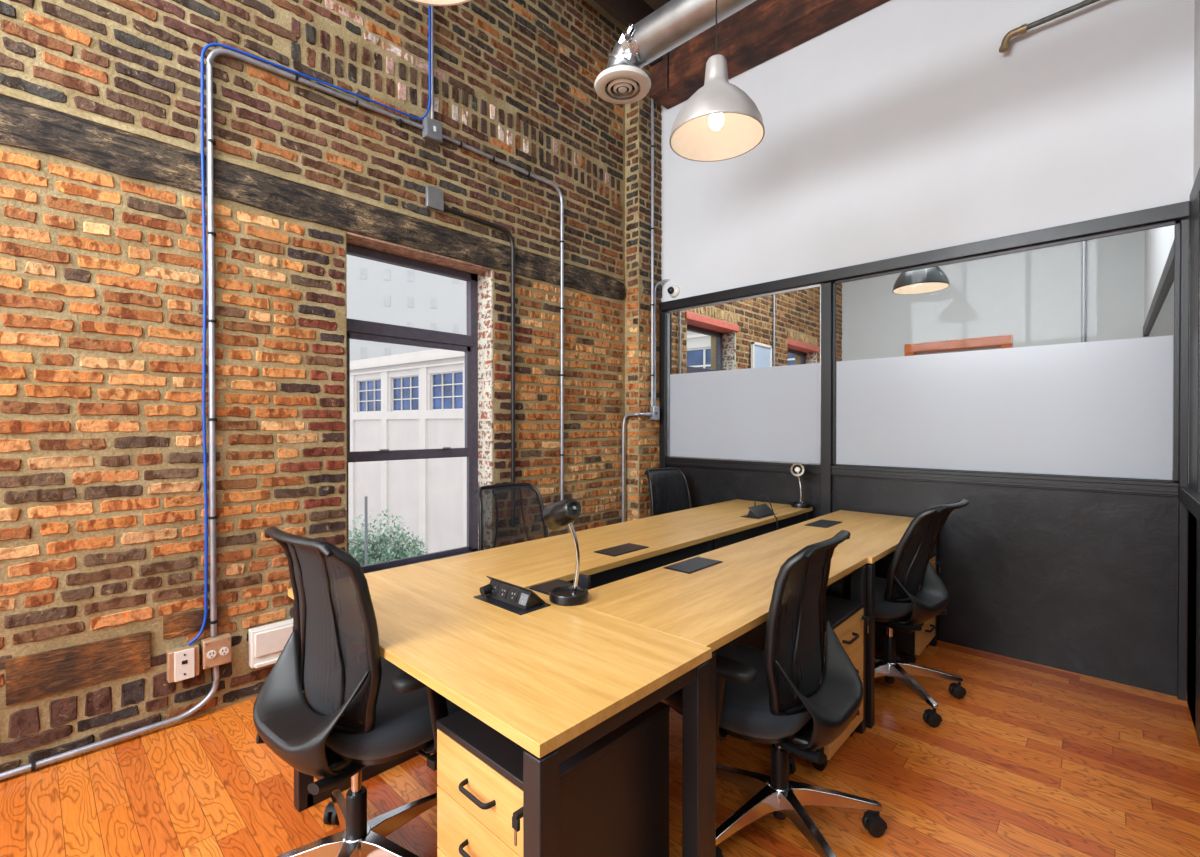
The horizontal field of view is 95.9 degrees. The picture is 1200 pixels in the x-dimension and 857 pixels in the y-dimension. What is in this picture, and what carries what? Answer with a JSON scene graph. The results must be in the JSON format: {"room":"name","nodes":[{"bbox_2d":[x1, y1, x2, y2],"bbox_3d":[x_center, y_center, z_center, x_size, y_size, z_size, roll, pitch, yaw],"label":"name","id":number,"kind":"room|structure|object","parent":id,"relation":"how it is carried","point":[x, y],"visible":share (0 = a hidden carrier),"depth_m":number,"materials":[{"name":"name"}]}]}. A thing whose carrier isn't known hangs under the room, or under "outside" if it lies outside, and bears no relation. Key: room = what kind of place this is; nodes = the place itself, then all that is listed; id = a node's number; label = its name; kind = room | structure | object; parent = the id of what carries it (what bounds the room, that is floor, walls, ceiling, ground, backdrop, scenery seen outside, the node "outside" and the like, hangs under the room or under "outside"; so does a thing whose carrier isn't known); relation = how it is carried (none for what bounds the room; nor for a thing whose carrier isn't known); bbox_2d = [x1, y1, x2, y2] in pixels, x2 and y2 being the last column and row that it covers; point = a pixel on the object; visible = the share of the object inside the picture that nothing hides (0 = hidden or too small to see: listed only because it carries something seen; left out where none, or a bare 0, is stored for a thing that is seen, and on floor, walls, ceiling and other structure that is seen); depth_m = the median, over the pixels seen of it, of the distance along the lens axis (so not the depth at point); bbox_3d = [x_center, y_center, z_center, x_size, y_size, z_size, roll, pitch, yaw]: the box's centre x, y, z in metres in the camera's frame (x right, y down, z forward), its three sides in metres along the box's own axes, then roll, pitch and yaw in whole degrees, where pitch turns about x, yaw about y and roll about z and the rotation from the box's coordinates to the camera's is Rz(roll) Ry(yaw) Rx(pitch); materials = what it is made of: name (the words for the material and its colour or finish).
{"room":"office","nodes":[
{"label":"office","id":0,"kind":"room"},
{"bbox_2d":[0,0,841,772],"bbox_3d":[-0.428,-1.062,4.168,0.341,4.840,11.908,0,0,43],"label":"wall","id":1,"kind":"structure","parent":0,"point":[102,511],"depth_m":2.56,"materials":[{"name":"brick"}]},
{"bbox_2d":[0,666,219,779],"bbox_3d":[-2.993,1.204,1.182,0.034,0.219,3.615,0,0,43],"label":"conduit","id":2,"kind":"object","parent":1,"relation":"attached to","point":[32,766],"visible":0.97,"depth_m":2.23,"materials":[{"name":"silver metal"}]},
{"bbox_2d":[167,644,198,682],"bbox_3d":[-1.844,1.039,2.396,0.056,0.130,0.110,0,0,43],"label":"outlet","id":3,"kind":"object","parent":1,"relation":"attached to","point":[182,662],"visible":1,"depth_m":2.38,"materials":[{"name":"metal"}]},
{"bbox_2d":[201,633,230,668],"bbox_3d":[-1.759,1.021,2.483,0.060,0.125,0.107,0,0,43],"label":"power outlet","id":4,"kind":"object","parent":1,"relation":"attached to","point":[216,650],"visible":1,"depth_m":2.46,"materials":[{"name":"metal"}]},
{"bbox_2d":[207,650,215,658],"bbox_3d":[-1.757,1.022,2.448,0.004,0.036,0.036,0,0,43],"label":"socket","id":5,"kind":"object","parent":4,"relation":"attached to","point":[211,654],"depth_m":2.45,"materials":[{"name":"white plastic"}]},
{"bbox_2d":[219,647,228,654],"bbox_3d":[-1.724,1.022,2.483,0.004,0.036,0.036,0,0,43],"label":"socket","id":6,"kind":"object","parent":4,"relation":"attached to","point":[222,650],"depth_m":2.48,"materials":[{"name":"white plastic"}]},
{"bbox_2d":[249,619,292,667],"bbox_3d":[-1.567,1.050,2.681,0.070,0.175,0.285,0,0,43],"label":"panel","id":7,"kind":"object","parent":1,"relation":"attached to","point":[266,642],"visible":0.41,"depth_m":2.61,"materials":[{"name":"white plastic"}]},
{"bbox_2d":[188,5,430,645],"bbox_3d":[-1.434,-1.232,2.843,0.022,4.403,1.200,0,0,43],"label":"cable","id":8,"kind":"object","parent":1,"relation":"attached to","point":[207,46],"visible":1,"depth_m":2.46,"materials":[{"name":"blue plastic"}]},
{"bbox_2d":[0,95,624,299],"bbox_3d":[-2.107,-1.155,2.177,0.078,0.195,6.700,0,0,43],"label":"timber beam","id":9,"kind":"structure","parent":1,"relation":"attached to","point":[25,125],"depth_m":2.61,"materials":[{"name":"brown wood"}]},
{"bbox_2d":[206,48,422,636],"bbox_3d":[-1.427,-0.429,2.857,0.034,2.762,1.066,0,0,43],"label":"conduit","id":10,"kind":"object","parent":1,"relation":"attached to","point":[211,234],"visible":1,"depth_m":2.48,"materials":[{"name":"silver metal"}]},
{"bbox_2d":[346,232,492,573],"bbox_3d":[-1.124,-0.102,3.363,0.227,1.950,0.985,0,0,43],"label":"window","id":11,"kind":"structure","parent":1,"relation":"in","point":[477,345],"depth_m":3.60,"materials":[{"name":"brown metal"}]},
{"bbox_2d":[422,117,441,144],"bbox_3d":[-1.010,-1.798,3.270,0.052,0.115,0.110,0,0,43],"label":"junction box","id":12,"kind":"object","parent":1,"relation":"attached to","point":[432,129],"visible":1,"depth_m":3.25,"materials":[{"name":"grey paint"}]},
{"bbox_2d":[430,6,433,119],"bbox_3d":[-1.018,-2.651,3.279,0.020,1.610,0.020,0,0,43],"label":"conduit","id":13,"kind":"object","parent":1,"relation":"attached to","point":[432,7],"visible":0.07,"depth_m":3.27,"materials":[{"name":"silver metal"}]},
{"bbox_2d":[426,185,443,210],"bbox_3d":[-1.006,-1.396,3.289,0.034,0.126,0.106,0,0,43],"label":"blank cover plate","id":14,"kind":"object","parent":1,"relation":"attached to","point":[434,196],"visible":1,"depth_m":3.28,"materials":[{"name":"grey paint"}]},
{"bbox_2d":[444,206,514,526],"bbox_3d":[-0.783,-0.347,3.544,0.028,2.059,0.559,0,0,43],"label":"conduit","id":15,"kind":"object","parent":1,"relation":"attached to","point":[447,209],"visible":0.98,"depth_m":3.72,"materials":[{"name":"metal"}]},
{"bbox_2d":[442,134,563,500],"bbox_3d":[-0.628,-0.567,3.708,0.034,2.497,1.032,0,0,43],"label":"conduit","id":16,"kind":"object","parent":1,"relation":"attached to","point":[460,144],"visible":0.95,"depth_m":4.06,"materials":[{"name":"silver metal"}]},
{"bbox_2d":[679,311,680,373],"bbox_3d":[0.764,-1.208,5.174,0.024,4.400,0.025,0,0,43],"label":"conduit","id":17,"kind":"object","parent":1,"relation":"attached to","point":[679,311],"visible":0.02,"depth_m":5.17,"materials":[{"name":"silver metal"}]},
{"bbox_2d":[685,311,738,372],"bbox_3d":[1.109,-0.143,5.734,0.235,2.005,1.020,0,0,43],"label":"window","id":18,"kind":"structure","parent":1,"relation":"in","point":[724,332],"depth_m":5.97,"materials":[{"name":"brown metal"}]},
{"bbox_2d":[751,342,771,367],"bbox_3d":[1.903,-0.145,6.375,0.034,1.700,0.470,0,0,43],"label":"wall panel","id":19,"kind":"object","parent":1,"relation":"attached to","point":[761,354],"visible":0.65,"depth_m":6.33,"materials":[{"name":"white plastic"}]},
{"bbox_2d":[773,295,774,365],"bbox_3d":[2.133,-1.216,6.632,0.024,4.400,0.025,0,0,43],"label":"conduit","id":20,"kind":"object","parent":1,"relation":"attached to","point":[773,295],"visible":0.32,"depth_m":6.62,"materials":[{"name":"silver metal"}]},
{"bbox_2d":[787,339,818,363],"bbox_3d":[2.680,-0.154,7.407,0.235,2.005,1.030,0,0,43],"label":"window","id":21,"kind":"structure","parent":1,"relation":"in","point":[808,353],"depth_m":7.55,"materials":[{"name":"brown metal"}]},
{"bbox_2d":[0,640,1199,856],"bbox_3d":[0.884,1.336,2.951,3.300,0.060,11.900,0,0,43],"label":"floor","id":22,"kind":"structure","parent":0,"point":[1033,760],"depth_m":1.99,"materials":[{"name":"brown wood"}]},
{"bbox_2d":[253,527,461,856],"bbox_3d":[-0.676,0.793,1.596,0.670,1.042,0.675,0,0,38],"label":"office chair","id":23,"kind":"object","parent":22,"relation":"on","point":[331,707],"visible":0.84,"depth_m":1.44,"materials":[{"name":"black plastic"}]},
{"bbox_2d":[288,559,711,856],"bbox_3d":[-0.403,0.939,1.649,1.353,0.750,0.579,0,0,43],"label":"desk","id":24,"kind":"object","parent":22,"relation":"on","point":[554,680],"visible":0.69,"depth_m":1.36,"materials":[{"name":"brown wood"}]},
{"bbox_2d":[474,576,550,614],"bbox_3d":[-0.289,0.531,1.763,0.250,0.064,0.124,0,0,43],"label":"box","id":25,"kind":"object","parent":24,"relation":"on","point":[513,598],"visible":1,"depth_m":1.73,"materials":[{"name":"black plastic"}]},
{"bbox_2d":[490,583,498,594],"bbox_3d":[-0.352,0.533,1.797,0.034,0.031,0.015,0,0,43],"label":"socket","id":26,"kind":"object","parent":25,"relation":"attached to","point":[494,587],"depth_m":1.79,"materials":[{"name":"plastic"}]},
{"bbox_2d":[499,586,507,598],"bbox_3d":[-0.314,0.533,1.762,0.034,0.031,0.015,0,0,43],"label":"socket","id":27,"kind":"object","parent":25,"relation":"attached to","point":[503,590],"depth_m":1.76,"materials":[{"name":"plastic"}]},
{"bbox_2d":[508,590,517,601],"bbox_3d":[-0.277,0.533,1.726,0.034,0.031,0.015,0,0,43],"label":"socket","id":28,"kind":"object","parent":25,"relation":"attached to","point":[512,594],"depth_m":1.73,"materials":[{"name":"plastic"}]},
{"bbox_2d":[518,593,528,605],"bbox_3d":[-0.239,0.534,1.691,0.034,0.031,0.015,0,0,43],"label":"socket","id":29,"kind":"object","parent":25,"relation":"attached to","point":[523,598],"depth_m":1.69,"materials":[{"name":"plastic"}]},
{"bbox_2d":[530,574,590,594],"bbox_3d":[-0.141,0.552,1.924,0.145,0.050,0.163,0,0,43],"label":"cover plate","id":30,"kind":"object","parent":24,"relation":"on","point":[584,581],"visible":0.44,"depth_m":1.93,"materials":[{"name":"black plastic"}]},
{"bbox_2d":[475,483,547,550],"bbox_3d":[-0.411,0.816,2.992,0.670,0.979,0.675,0,0,-39],"label":"office chair","id":31,"kind":"object","parent":22,"relation":"on","point":[493,529],"visible":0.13,"depth_m":3.06,"materials":[{"name":"black fabric"}]},
{"bbox_2d":[436,702,669,856],"bbox_3d":[-0.125,1.031,1.414,0.392,0.568,0.501,0,0,43],"label":"drawer pedestal","id":32,"kind":"object","parent":22,"relation":"on","point":[614,791],"visible":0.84,"depth_m":1.30,"materials":[{"name":"black wood"}]},
{"bbox_2d":[438,521,716,588],"bbox_3d":[-0.038,0.933,2.594,0.583,0.750,1.296,0,0,43],"label":"desk","id":33,"kind":"object","parent":22,"relation":"on","point":[528,564],"visible":0.32,"depth_m":2.42,"materials":[{"name":"brown wood"}]},
{"bbox_2d":[594,543,648,556],"bbox_3d":[0.101,0.556,2.495,0.128,0.004,0.250,0,0,43],"label":"box","id":34,"kind":"object","parent":33,"relation":"on","point":[622,549],"visible":1,"depth_m":2.48,"materials":[{"name":"black plastic"}]},
{"bbox_2d":[567,513,804,588],"bbox_3d":[0.681,0.653,2.794,0.244,0.123,2.400,0,0,43],"label":"trough","id":35,"kind":"object","parent":33,"relation":"attached to","point":[621,572],"visible":0.12,"depth_m":2.64,"materials":[{"name":"black metal"}]},
{"bbox_2d":[644,468,691,516],"bbox_3d":[0.635,0.809,4.150,0.670,0.979,0.675,0,0,-39],"label":"office chair","id":36,"kind":"object","parent":22,"relation":"on","point":[667,486],"visible":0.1,"depth_m":4.29,"materials":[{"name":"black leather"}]},
{"bbox_2d":[632,499,812,549],"bbox_3d":[0.841,0.927,3.533,0.587,0.750,1.275,0,0,43],"label":"desk","id":37,"kind":"object","parent":22,"relation":"on","point":[722,519],"visible":0.38,"depth_m":3.37,"materials":[{"name":"brown wood"}]},
{"bbox_2d":[740,503,775,518],"bbox_3d":[1.010,0.521,3.438,0.124,0.064,0.250,0,0,43],"label":"box","id":38,"kind":"object","parent":37,"relation":"on","point":[763,510],"visible":0.99,"depth_m":3.39,"materials":[{"name":"black plastic"}]},
{"bbox_2d":[754,496,777,529],"bbox_3d":[1.069,0.558,3.438,0.171,0.250,0.077,0,0,43],"label":"power cable","id":39,"kind":"object","parent":38,"relation":"attached to","point":[758,496],"visible":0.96,"depth_m":3.44,"materials":[{"name":"black rubber"}]},
{"bbox_2d":[790,463,810,507],"bbox_3d":[1.401,0.393,3.781,0.130,0.314,0.147,0,0,24],"label":"desk lamp","id":40,"kind":"object","parent":37,"relation":"on","point":[797,469],"visible":1,"depth_m":3.78,"materials":[{"name":"black plastic"}]},
{"bbox_2d":[580,539,867,856],"bbox_3d":[0.515,0.936,2.074,0.560,0.750,1.297,0,0,43],"label":"desk","id":41,"kind":"object","parent":22,"relation":"on","point":[715,606],"visible":0.34,"depth_m":1.82,"materials":[{"name":"brown wood"}]},
{"bbox_2d":[543,499,588,605],"bbox_3d":[-0.113,0.395,1.785,0.160,0.335,0.130,0,0,43],"label":"desk lamp","id":42,"kind":"object","parent":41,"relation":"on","point":[560,514],"visible":1,"depth_m":1.76,"materials":[{"name":"black metal"}]},
{"bbox_2d":[663,557,721,573],"bbox_3d":[0.385,0.558,2.221,0.128,0.004,0.250,0,0,43],"label":"box","id":43,"kind":"object","parent":41,"relation":"on","point":[692,565],"visible":1,"depth_m":2.20,"materials":[{"name":"black plastic"}]},
{"bbox_2d":[664,530,886,856],"bbox_3d":[0.552,0.822,1.799,0.675,0.983,0.670,0,0,41],"label":"office chair","id":44,"kind":"object","parent":22,"relation":"on","point":[778,695],"visible":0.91,"depth_m":1.65,"materials":[{"name":"black plastic"}]},
{"bbox_2d":[732,595,869,770],"bbox_3d":[0.828,1.026,2.313,0.501,0.568,0.392,0,0,43],"label":"drawer pedestal","id":45,"kind":"object","parent":22,"relation":"on","point":[846,617],"visible":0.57,"depth_m":2.21,"materials":[{"name":"black wood"}]},
{"bbox_2d":[750,510,937,728],"bbox_3d":[1.403,0.931,3.006,0.578,0.750,1.275,0,0,43],"label":"desk","id":46,"kind":"object","parent":22,"relation":"on","point":[873,536],"visible":0.27,"depth_m":2.74,"materials":[{"name":"brown wood"}]},
{"bbox_2d":[806,519,841,527],"bbox_3d":[1.302,0.552,3.150,0.128,0.004,0.250,0,0,43],"label":"box","id":47,"kind":"object","parent":46,"relation":"on","point":[821,523],"visible":1,"depth_m":3.14,"materials":[{"name":"black plastic"}]},
{"bbox_2d":[826,499,968,727],"bbox_3d":[1.420,0.821,2.715,0.657,0.972,0.694,0,0,-40],"label":"office chair","id":48,"kind":"object","parent":22,"relation":"on","point":[900,604],"visible":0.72,"depth_m":2.55,"materials":[{"name":"black plastic"}]},
{"bbox_2d":[874,552,940,663],"bbox_3d":[1.703,1.020,3.230,0.501,0.568,0.392,0,0,43],"label":"drawer pedestal","id":49,"kind":"object","parent":22,"relation":"on","point":[914,643],"visible":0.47,"depth_m":3.04,"materials":[{"name":"black wood"}]},
{"bbox_2d":[593,0,669,27],"bbox_3d":[0.847,-3.384,2.956,4.000,0.380,11.900,0,0,43],"label":"ceiling","id":50,"kind":"structure","parent":0,"point":[625,12],"depth_m":4.28,"materials":[{"name":"brown wood"}]},
{"bbox_2d":[409,0,470,5],"bbox_3d":[-0.438,-2.306,1.302,0.383,2.275,0.383,0,0,43],"label":"pendant lamp","id":51,"kind":"object","parent":50,"relation":"hanging from","point":[425,2],"visible":1,"depth_m":1.49,"materials":[{"name":"metal"}]},
{"bbox_2d":[594,0,755,103],"bbox_3d":[0.860,-1.946,2.198,2.333,0.290,0.304,0,0,43],"label":"air duct","id":52,"kind":"object","parent":50,"relation":"hanging from","point":[623,81],"visible":1,"depth_m":2.70,"materials":[{"name":"metal"}]},
{"bbox_2d":[594,65,650,103],"bbox_3d":[0.121,-1.834,2.893,0.303,0.049,0.303,0,0,23],"label":"diffuser","id":53,"kind":"object","parent":52,"relation":"attached to","point":[620,84],"depth_m":2.86,"materials":[{"name":"white metal"}]},
{"bbox_2d":[669,0,764,161],"bbox_3d":[0.478,-2.320,2.219,0.383,2.260,0.383,0,0,43],"label":"pendant lamp","id":54,"kind":"object","parent":50,"relation":"hanging from","point":[719,121],"visible":1,"depth_m":2.25,"materials":[{"name":"metal"}]},
{"bbox_2d":[650,0,889,108],"bbox_3d":[1.624,-2.978,3.545,3.090,0.440,0.258,0,0,43],"label":"roof beam","id":55,"kind":"structure","parent":50,"relation":"attached to","point":[761,31],"depth_m":3.94,"materials":[{"name":"brown wood"}]},
{"bbox_2d":[649,53,667,92],"bbox_3d":[0.483,-2.963,4.421,0.186,0.520,0.023,0,0,43],"label":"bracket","id":56,"kind":"object","parent":55,"relation":"attached to","point":[659,59],"visible":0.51,"depth_m":4.41,"materials":[{"name":"black metal"}]},
{"bbox_2d":[892,266,949,294],"bbox_3d":[2.492,-2.274,4.203,0.383,2.375,0.383,0,0,43],"label":"pendant lamp","id":57,"kind":"object","parent":50,"relation":"hanging from","point":[927,280],"visible":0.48,"depth_m":4.14,"materials":[{"name":"black metal"}]},
{"bbox_2d":[625,27,661,521],"bbox_3d":[0.411,-1.095,4.725,0.162,4.780,0.419,0,0,43],"label":"wall pier","id":58,"kind":"object","parent":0,"point":[642,449],"visible":0.56,"depth_m":4.59,"materials":[{"name":"brick"}]},
{"bbox_2d":[622,412,651,521],"bbox_3d":[0.318,0.565,4.561,0.258,1.402,0.108,0,0,-8],"label":"conduit","id":59,"kind":"object","parent":58,"relation":"attached to","point":[646,413],"visible":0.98,"depth_m":4.57,"materials":[{"name":"silver metal"}]},
{"bbox_2d":[650,406,658,419],"bbox_3d":[0.469,-0.132,4.641,0.045,0.115,0.080,0,0,43],"label":"junction box","id":60,"kind":"object","parent":58,"relation":"attached to","point":[654,410],"visible":1,"depth_m":4.62,"materials":[{"name":"metal"}]},
{"bbox_2d":[650,3,665,405],"bbox_3d":[0.474,-1.724,4.407,0.034,3.102,0.470,0,0,-7],"label":"conduit","id":61,"kind":"object","parent":58,"relation":"attached to","point":[652,100],"visible":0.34,"depth_m":4.62,"materials":[{"name":"silver metal"}]},
{"bbox_2d":[654,279,669,405],"bbox_3d":[0.535,-0.737,4.690,0.163,1.125,0.044,0,0,-19],"label":"conduit","id":62,"kind":"object","parent":58,"relation":"attached to","point":[665,280],"visible":0.98,"depth_m":4.65,"materials":[{"name":"silver metal"}]},
{"bbox_2d":[659,0,1194,700],"bbox_3d":[1.716,-1.089,3.698,3.170,4.780,0.130,0,0,43],"label":"wall","id":63,"kind":"structure","parent":0,"point":[1068,550],"depth_m":3.19,"materials":[{"name":"paint"}]},
{"bbox_2d":[667,285,679,296],"bbox_3d":[0.621,-1.179,4.628,0.104,0.104,0.071,0,0,43],"label":"security camera","id":64,"kind":"object","parent":63,"relation":"attached to","point":[674,290],"visible":1,"depth_m":4.62,"materials":[{"name":"white plastic"}]},
{"bbox_2d":[999,0,1099,52],"bbox_3d":[2.520,-2.169,2.792,0.751,0.106,0.044,0,0,43],"label":"pipe","id":65,"kind":"object","parent":63,"relation":"attached to","point":[1022,29],"visible":1,"depth_m":2.93,"materials":[{"name":"metal"}]},
{"bbox_2d":[842,230,1145,360],"bbox_3d":[5.362,-1.109,6.975,4.500,4.780,0.120,0,0,43],"label":"wall","id":66,"kind":"structure","parent":0,"point":[1033,297],"depth_m":6.94,"materials":[{"name":"paint"}]},
{"bbox_2d":[905,335,1012,355],"bbox_3d":[4.868,0.036,7.405,1.240,2.485,0.120,0,0,43],"label":"door","id":67,"kind":"structure","parent":66,"relation":"in","point":[1004,341],"depth_m":7.33,"materials":[{"name":"orange wood"}]},
{"bbox_2d":[1081,240,1086,341],"bbox_3d":[5.775,-1.071,6.464,0.043,4.690,0.044,0,0,43],"label":"conduit","id":68,"kind":"object","parent":66,"relation":"attached to","point":[1083,272],"visible":0.32,"depth_m":6.45,"materials":[{"name":"silver metal"}]},
{"bbox_2d":[1143,168,1199,745],"bbox_3d":[2.108,0.098,1.793,0.120,2.430,11.900,0,0,43],"label":"wall","id":69,"kind":"structure","parent":0,"point":[1159,321],"depth_m":2.45,"materials":[{"name":"paint"}]},
{"bbox_2d":[1144,0,1199,322],"bbox_3d":[2.135,-2.292,1.754,0.108,2.350,11.900,0,0,43],"label":"wall","id":70,"kind":"structure","parent":0,"point":[1158,241],"depth_m":3.93,"materials":[{"name":"paint"}]},
{"label":"outside","id":71,"kind":"structure","parent":0,"visible":0},
{"bbox_3d":[-24.883,8.155,43.994,89.600,0.200,150.000,0,0,43],"label":"street","id":72,"kind":"object","parent":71,"visible":0},
{"bbox_2d":[365,496,367,564],"bbox_3d":[-8.445,5.330,19.555,0.100,5.750,0.095,0,0,43],"label":"pole","id":73,"kind":"object","parent":72,"relation":"on","point":[366,497],"visible":0.34,"depth_m":19.51,"materials":[{"name":"grey metal"}]},
{"bbox_2d":[349,509,427,565],"bbox_3d":[-8.791,5.741,22.239,4.464,4.921,3.164,0,0,6],"label":"bush","id":74,"kind":"object","parent":72,"relation":"on","point":[384,553],"visible":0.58,"depth_m":21.87,"materials":[{"name":"green plant"}]},
{"bbox_2d":[347,255,465,360],"bbox_3d":[-22.391,-23.175,81.577,64.000,62.000,20.060,0,0,-11],"label":"tower building","id":75,"kind":"structure","parent":72,"relation":"on","point":[380,292],"depth_m":70.74,"materials":[{"name":"white"}]},
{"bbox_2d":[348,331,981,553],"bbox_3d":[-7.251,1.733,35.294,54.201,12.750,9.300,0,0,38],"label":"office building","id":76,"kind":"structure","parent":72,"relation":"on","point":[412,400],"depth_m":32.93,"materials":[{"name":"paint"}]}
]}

